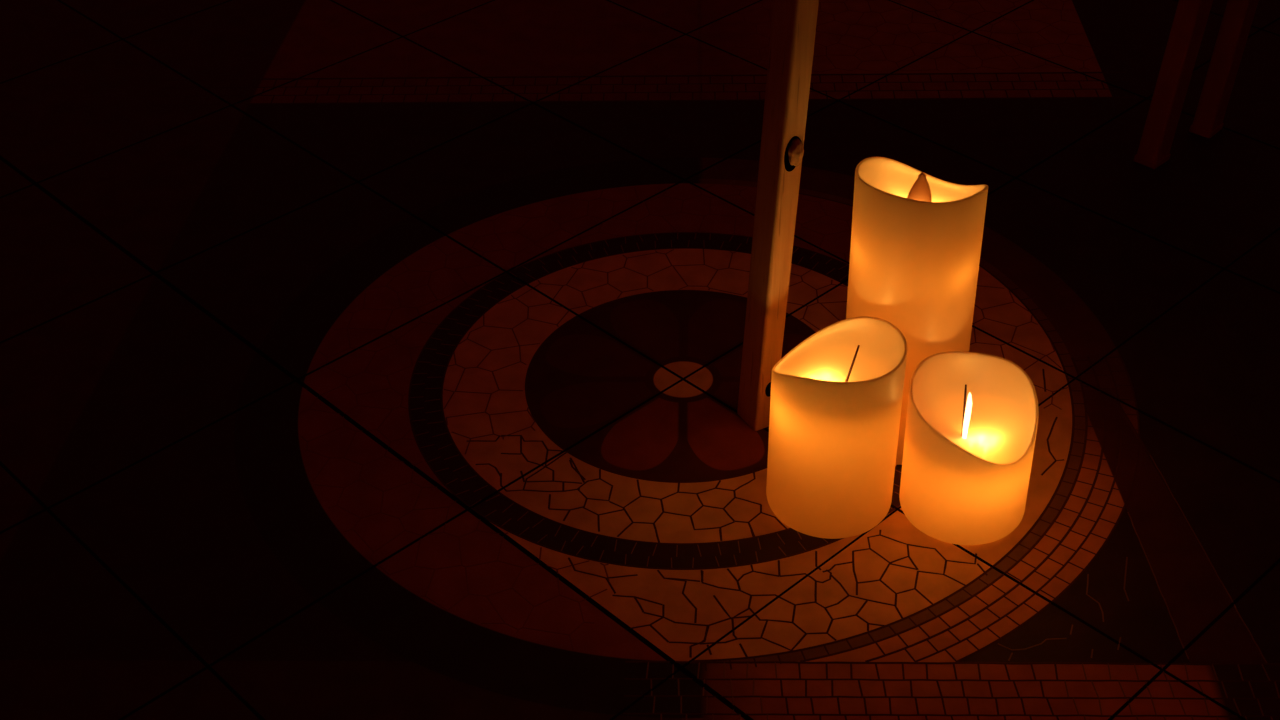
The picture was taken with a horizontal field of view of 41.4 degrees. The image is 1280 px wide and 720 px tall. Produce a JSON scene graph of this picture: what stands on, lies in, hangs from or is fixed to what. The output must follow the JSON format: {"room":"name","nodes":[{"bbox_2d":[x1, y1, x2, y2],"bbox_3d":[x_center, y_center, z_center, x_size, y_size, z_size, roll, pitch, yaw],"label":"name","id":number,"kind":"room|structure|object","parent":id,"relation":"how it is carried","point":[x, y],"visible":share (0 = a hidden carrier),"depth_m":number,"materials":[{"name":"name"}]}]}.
{"room":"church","nodes":[
{"label":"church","id":0,"kind":"room"},
{"bbox_2d":[0,0,1279,719],"bbox_3d":[0.053,-0.516,1.928,6.000,0.020,6.200,0,37,2],"label":"floor","id":1,"kind":"structure","parent":0,"point":[359,359],"depth_m":1.23,"materials":[{"name":"tile"}]},
{"bbox_2d":[737,0,818,430],"bbox_3d":[0.090,-0.208,0.977,0.060,0.620,0.028,0,37,2],"label":"wooden post","id":2,"kind":"object","parent":1,"relation":"on","point":[793,26],"visible":0.98,"depth_m":1.05,"materials":[{"name":"brown wood"}]},
{"bbox_2d":[766,316,906,538],"bbox_3d":[0.121,0.040,1.056,0.082,0.126,0.080,1,37,3],"label":"pillar candle","id":3,"kind":"object","parent":1,"relation":"on","point":[836,398],"visible":1,"depth_m":1.04,"materials":[{"name":"beige wax"}]},
{"bbox_2d":[846,157,987,464],"bbox_3d":[0.173,-0.035,1.088,0.081,0.206,0.081,0,37,2],"label":"pillar candle","id":4,"kind":"object","parent":1,"relation":"on","point":[916,235],"visible":0.73,"depth_m":1.04,"materials":[{"name":"beige wax"}]},
{"bbox_2d":[899,351,1038,544],"bbox_3d":[0.205,0.055,1.057,0.079,0.098,0.079,0,37,2],"label":"pillar candle","id":5,"kind":"object","parent":1,"relation":"on","point":[972,418],"visible":1,"depth_m":1.05,"materials":[{"name":"beige wax"}]},
{"bbox_2d":[1133,0,1212,168],"bbox_3d":[0.450,-0.409,1.251,0.080,0.600,0.030,0,37,2],"label":"furniture leg","id":6,"kind":"object","parent":1,"relation":"on","point":[1191,16],"visible":1,"depth_m":1.38,"materials":[{"name":"red wood"}]},
{"bbox_2d":[1189,0,1258,138],"bbox_3d":[0.507,-0.440,1.290,0.076,0.600,0.030,0,37,2],"label":"furniture leg","id":7,"kind":"object","parent":1,"relation":"on","point":[1238,16],"visible":1,"depth_m":1.43,"materials":[{"name":"red wood"}]}
]}

